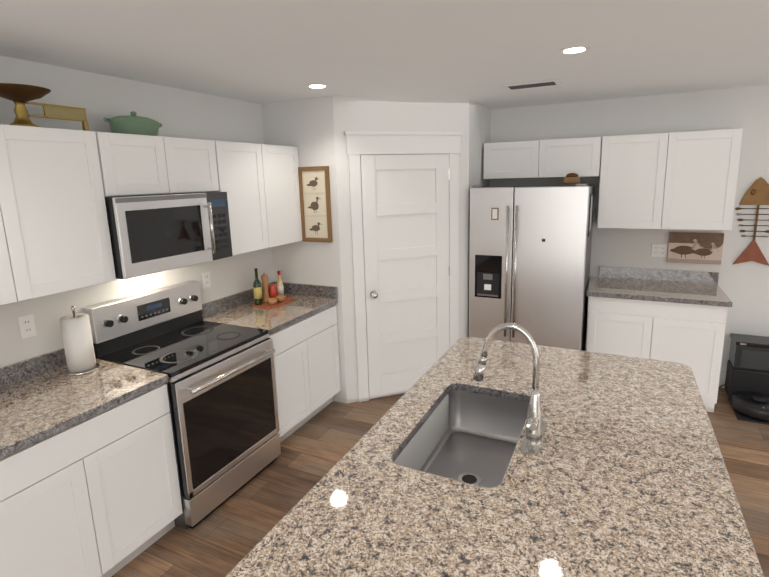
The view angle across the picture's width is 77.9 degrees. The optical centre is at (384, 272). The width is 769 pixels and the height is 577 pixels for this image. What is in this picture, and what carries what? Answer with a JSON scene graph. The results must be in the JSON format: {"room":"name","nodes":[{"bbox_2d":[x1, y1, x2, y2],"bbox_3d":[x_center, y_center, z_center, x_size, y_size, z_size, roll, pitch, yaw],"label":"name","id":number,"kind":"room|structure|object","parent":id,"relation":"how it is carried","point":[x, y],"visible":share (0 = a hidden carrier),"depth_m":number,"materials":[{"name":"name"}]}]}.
{"room":"kitchen","nodes":[
{"label":"kitchen","id":0,"kind":"room"},
{"bbox_2d":[0,56,273,367],"bbox_3d":[-2.057,0.296,2.018,0.100,2.480,8.040,4,12,26],"label":"wall","id":1,"kind":"structure","parent":0,"point":[177,113],"depth_m":2.80,"materials":[{"name":"paint"}]},
{"bbox_2d":[17,314,36,338],"bbox_3d":[-1.805,0.274,2.403,0.009,0.115,0.070,4,12,26],"label":"electrical outlet","id":2,"kind":"object","parent":1,"relation":"attached to","point":[27,328],"visible":1,"depth_m":2.40,"materials":[{"name":"plastic"}]},
{"bbox_2d":[0,124,115,305],"bbox_3d":[-1.750,-0.246,2.062,0.336,0.752,0.919,4,12,26],"label":"upper cabinet","id":3,"kind":"object","parent":1,"relation":"attached to","point":[54,234],"visible":1,"depth_m":2.16,"materials":[{"name":"white wood"}]},
{"bbox_2d":[0,83,88,130],"bbox_3d":[-1.626,-0.762,2.251,0.254,0.179,0.427,4,12,26],"label":"scale","id":4,"kind":"object","parent":3,"relation":"on","point":[19,95],"visible":0.85,"depth_m":2.17,"materials":[{"name":"brown metal"}]},
{"bbox_2d":[93,131,218,196],"bbox_3d":[-1.383,-0.615,2.762,0.336,0.320,0.766,4,12,26],"label":"upper cabinet","id":5,"kind":"object","parent":1,"relation":"attached to","point":[133,165],"visible":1,"depth_m":2.62,"materials":[{"name":"white wood"}]},
{"bbox_2d":[103,111,161,135],"bbox_3d":[-1.410,-0.835,2.683,0.196,0.141,0.368,4,12,26],"label":"casserole","id":6,"kind":"object","parent":5,"relation":"on","point":[132,123],"visible":0.83,"depth_m":2.60,"materials":[{"name":"ceramic"}]},
{"bbox_2d":[105,192,232,278],"bbox_3d":[-1.318,-0.248,2.807,0.454,0.418,0.762,4,12,26],"label":"microwave","id":7,"kind":"object","parent":5,"relation":"attached to","point":[150,234],"visible":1,"depth_m":2.64,"materials":[{"name":"silver metal"}]},
{"bbox_2d":[202,271,210,288],"bbox_3d":[-1.286,0.054,3.436,0.009,0.115,0.070,4,12,26],"label":"electrical outlet","id":8,"kind":"object","parent":1,"relation":"attached to","point":[206,279],"visible":1,"depth_m":3.43,"materials":[{"name":"plastic"}]},
{"bbox_2d":[212,140,301,254],"bbox_3d":[-1.016,-0.556,3.524,0.336,0.752,0.868,4,12,26],"label":"upper cabinet","id":9,"kind":"object","parent":1,"relation":"attached to","point":[258,184],"visible":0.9,"depth_m":3.40,"materials":[{"name":"white wood"}]},
{"bbox_2d":[261,96,490,403],"bbox_3d":[0.045,-0.243,4.436,1.490,2.480,1.540,4,12,26],"label":"wall","id":10,"kind":"structure","parent":0,"point":[312,129],"depth_m":3.83,"materials":[{"name":"paint"}]},
{"bbox_2d":[298,166,332,242],"bbox_3d":[-0.552,-0.537,3.782,0.285,0.595,0.022,4,12,26],"label":"framed picture","id":11,"kind":"object","parent":10,"relation":"attached to","point":[315,201],"visible":1,"depth_m":3.78},
{"bbox_2d":[344,131,461,401],"bbox_3d":[0.198,-0.025,3.977,0.992,2.223,0.031,-5,12,-18],"label":"door frame","id":12,"kind":"structure","parent":10,"relation":"attached to","point":[358,143],"depth_m":3.86,"materials":[{"name":"paint"}]},
{"bbox_2d":[360,154,449,398],"bbox_3d":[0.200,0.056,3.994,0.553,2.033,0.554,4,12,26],"label":"pantry door","id":13,"kind":"structure","parent":10,"relation":"in","point":[405,209],"depth_m":3.98,"materials":[{"name":"paint"}]},
{"bbox_2d":[0,0,768,109],"bbox_3d":[1.093,-0.752,0.215,7.200,0.100,8.040,4,12,26],"label":"ceiling","id":14,"kind":"structure","parent":0,"point":[481,52],"depth_m":2.25,"materials":[{"name":"paint"}]},
{"bbox_2d":[306,84,328,88],"bbox_3d":[-0.447,-1.238,3.162,0.150,0.006,0.150,4,12,26],"label":"recessed light","id":15,"kind":"object","parent":14,"relation":"in","point":[316,86],"visible":0.94,"depth_m":3.15,"materials":[{"name":"plastic"}]},
{"bbox_2d":[502,79,561,89],"bbox_3d":[1.032,-1.310,3.327,0.380,0.009,0.180,4,12,26],"label":"ceiling vent","id":16,"kind":"object","parent":14,"relation":"in","point":[532,84],"visible":1,"depth_m":3.31,"materials":[{"name":"metal"}]},
{"bbox_2d":[559,46,589,53],"bbox_3d":[0.967,-1.130,2.419,0.150,0.006,0.150,4,12,26],"label":"recessed light","id":17,"kind":"object","parent":14,"relation":"in","point":[573,49],"visible":1,"depth_m":2.41,"materials":[{"name":"paint"}]},
{"bbox_2d":[111,388,768,576],"bbox_3d":[1.165,1.778,0.716,7.200,0.100,8.040,4,12,26],"label":"floor","id":18,"kind":"structure","parent":0,"point":[227,536],"depth_m":2.89,"materials":[{"name":"brown wood"}]},
{"bbox_2d":[0,384,182,576],"bbox_3d":[-1.583,1.054,2.254,0.626,0.875,0.919,4,12,26],"label":"base cabinet","id":19,"kind":"object","parent":18,"relation":"on","point":[98,495],"visible":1,"depth_m":2.12,"materials":[{"name":"white wood"}]},
{"bbox_2d":[0,348,168,458],"bbox_3d":[-1.596,0.558,2.143,0.641,0.139,0.939,4,12,26],"label":"countertop","id":20,"kind":"structure","parent":19,"relation":"on","point":[43,396],"depth_m":2.23,"materials":[{"name":"stone"}]},
{"bbox_2d":[59,306,99,375],"bbox_3d":[-1.597,0.343,2.475,0.156,0.352,0.156,4,12,26],"label":"paper towel holder","id":21,"kind":"object","parent":20,"relation":"on","point":[78,343],"visible":1,"depth_m":2.44,"materials":[{"name":"white paper"}]},
{"bbox_2d":[84,280,280,529],"bbox_3d":[-1.165,0.738,2.940,0.737,1.205,0.762,4,12,26],"label":"range","id":22,"kind":"object","parent":18,"relation":"on","point":[222,393],"visible":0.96,"depth_m":2.79,"materials":[{"name":"grey metal"}]},
{"bbox_2d":[269,305,340,442],"bbox_3d":[-0.849,0.744,3.716,0.626,0.875,0.868,4,12,26],"label":"base cabinet","id":23,"kind":"object","parent":18,"relation":"on","point":[306,364],"visible":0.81,"depth_m":3.55,"materials":[{"name":"white wood"}]},
{"bbox_2d":[202,281,337,334],"bbox_3d":[-0.857,0.246,3.616,0.641,0.139,0.870,4,12,26],"label":"countertop","id":24,"kind":"structure","parent":23,"relation":"on","point":[238,309],"depth_m":3.58,"materials":[{"name":"stone"}]},
{"bbox_2d":[253,296,294,308],"bbox_3d":[-0.875,0.237,3.781,0.210,0.012,0.330,4,12,26],"label":"tray","id":25,"kind":"object","parent":24,"relation":"on","point":[267,305],"visible":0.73,"depth_m":3.69,"materials":[{"name":"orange wood"}]},
{"bbox_2d":[253,268,262,304],"bbox_3d":[-0.984,0.109,3.678,0.064,0.285,0.064,4,12,26],"label":"wine bottle","id":26,"kind":"object","parent":25,"relation":"on","point":[257,291],"visible":1,"depth_m":3.66,"materials":[{"name":"green glass"}]},
{"bbox_2d":[261,273,268,302],"bbox_3d":[-0.942,0.119,3.755,0.058,0.234,0.058,4,12,26],"label":"pepper mill","id":27,"kind":"object","parent":25,"relation":"on","point":[264,277],"visible":0.94,"depth_m":3.74,"materials":[{"name":"brown wood"}]},
{"bbox_2d":[267,298,276,304],"bbox_3d":[-0.869,0.227,3.691,0.076,0.042,0.076,4,12,26],"label":"bowl","id":28,"kind":"object","parent":25,"relation":"on","point":[272,301],"visible":1,"depth_m":3.67,"materials":[{"name":"brown wood"}]},
{"bbox_2d":[268,284,277,297],"bbox_3d":[-0.902,0.158,3.841,0.072,0.122,0.072,4,12,26],"label":"sauce jar","id":29,"kind":"object","parent":25,"relation":"on","point":[272,290],"visible":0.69,"depth_m":3.81,"materials":[{"name":"red glass"}]},
{"bbox_2d":[277,271,283,294],"bbox_3d":[-0.855,0.097,3.884,0.056,0.222,0.056,4,12,26],"label":"hot sauce bottle","id":30,"kind":"object","parent":25,"relation":"on","point":[280,289],"visible":0.9,"depth_m":3.87,"materials":[{"name":"white glass"}]},
{"bbox_2d":[276,295,284,301],"bbox_3d":[-0.823,0.210,3.772,0.076,0.042,0.076,4,12,26],"label":"bowl","id":31,"kind":"object","parent":25,"relation":"on","point":[280,298],"visible":0.98,"depth_m":3.75,"materials":[{"name":"brown wood"}]},
{"bbox_2d":[225,337,763,576],"bbox_3d":[0.523,1.074,1.748,1.180,0.915,2.210,4,12,26],"label":"kitchen island","id":32,"kind":"object","parent":18,"relation":"on","point":[434,471],"visible":1,"depth_m":1.47,"materials":[{"name":"stone"}]},
{"bbox_2d":[473,322,545,455],"bbox_3d":[0.449,0.392,1.742,0.260,0.428,0.266,4,12,26],"label":"faucet","id":33,"kind":"object","parent":32,"relation":"on","point":[534,434],"visible":1,"depth_m":1.70,"materials":[{"name":"silver metal"}]},
{"bbox_2d":[469,183,594,350],"bbox_3d":[1.307,0.114,4.251,0.940,1.782,0.806,4,12,26],"label":"refrigerator","id":34,"kind":"object","parent":18,"relation":"on","point":[529,257],"visible":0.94,"depth_m":3.89,"materials":[{"name":"grey metal"}]},
{"bbox_2d":[563,173,580,183],"bbox_3d":[1.490,-0.748,3.775,0.120,0.081,0.080,4,12,26],"label":"basket","id":35,"kind":"object","parent":34,"relation":"on","point":[571,178],"visible":1,"depth_m":3.75,"materials":[{"name":"brown wicker"}]},
{"bbox_2d":[586,296,727,412],"bbox_3d":[2.236,0.594,4.030,0.940,0.875,0.627,4,12,26],"label":"base cabinet","id":36,"kind":"object","parent":18,"relation":"on","point":[691,336],"visible":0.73,"depth_m":3.69,"materials":[{"name":"white wood"}]},
{"bbox_2d":[586,266,732,306],"bbox_3d":[2.220,0.097,3.928,0.980,0.139,0.637,4,12,26],"label":"countertop","id":37,"kind":"structure","parent":36,"relation":"on","point":[685,287],"depth_m":3.97,"materials":[{"name":"stone"}]},
{"bbox_2d":[719,333,768,424],"bbox_3d":[2.883,0.820,3.764,0.479,0.500,0.604,4,12,26],"label":"dock","id":38,"kind":"object","parent":18,"relation":"on","point":[746,384],"visible":0.96,"depth_m":3.79,"materials":[{"name":"plastic"}]},
{"bbox_2d":[490,85,768,372],"bbox_3d":[2.923,-0.224,3.930,7.100,2.480,0.100,4,12,26],"label":"wall","id":39,"kind":"structure","parent":0,"point":[744,286],"depth_m":3.98,"materials":[{"name":"paint"}]},
{"bbox_2d":[483,137,601,178],"bbox_3d":[1.411,-1.012,4.267,0.975,0.322,0.336,4,12,26],"label":"upper cabinet","id":40,"kind":"object","parent":39,"relation":"attached to","point":[560,158],"visible":1,"depth_m":4.11,"materials":[{"name":"white wood"}]},
{"bbox_2d":[651,244,667,256],"bbox_3d":[2.393,-0.189,4.139,0.116,0.115,0.009,4,12,26],"label":"double electrical outlet","id":41,"kind":"object","parent":39,"relation":"attached to","point":[659,250],"visible":1,"depth_m":4.14,"materials":[{"name":"plastic"}]},
{"bbox_2d":[597,128,742,230],"bbox_3d":[2.280,-0.742,3.888,0.940,0.752,0.336,4,12,26],"label":"upper cabinet","id":42,"kind":"object","parent":39,"relation":"attached to","point":[678,181],"visible":1,"depth_m":3.73,"materials":[{"name":"white wood"}]},
{"bbox_2d":[667,232,723,264],"bbox_3d":[2.615,-0.205,4.005,0.385,0.260,0.044,4,12,26],"label":"framed picture","id":43,"kind":"object","parent":39,"relation":"attached to","point":[695,247],"visible":1,"depth_m":4.00},
{"bbox_2d":[719,372,725,387],"bbox_3d":[4.417,1.035,3.382,3.584,0.140,0.013,4,12,26],"label":"baseboard","id":44,"kind":"structure","parent":39,"relation":"attached to","point":[722,378],"depth_m":4.10,"materials":[{"name":"paint"}]},
{"bbox_2d":[733,177,768,265],"bbox_3d":[2.970,-0.403,3.795,0.301,0.700,0.026,4,12,26],"label":"art","id":45,"kind":"object","parent":39,"relation":"attached to","point":[757,193],"visible":1,"depth_m":3.79,"materials":[{"name":"brown wood"}]}
]}

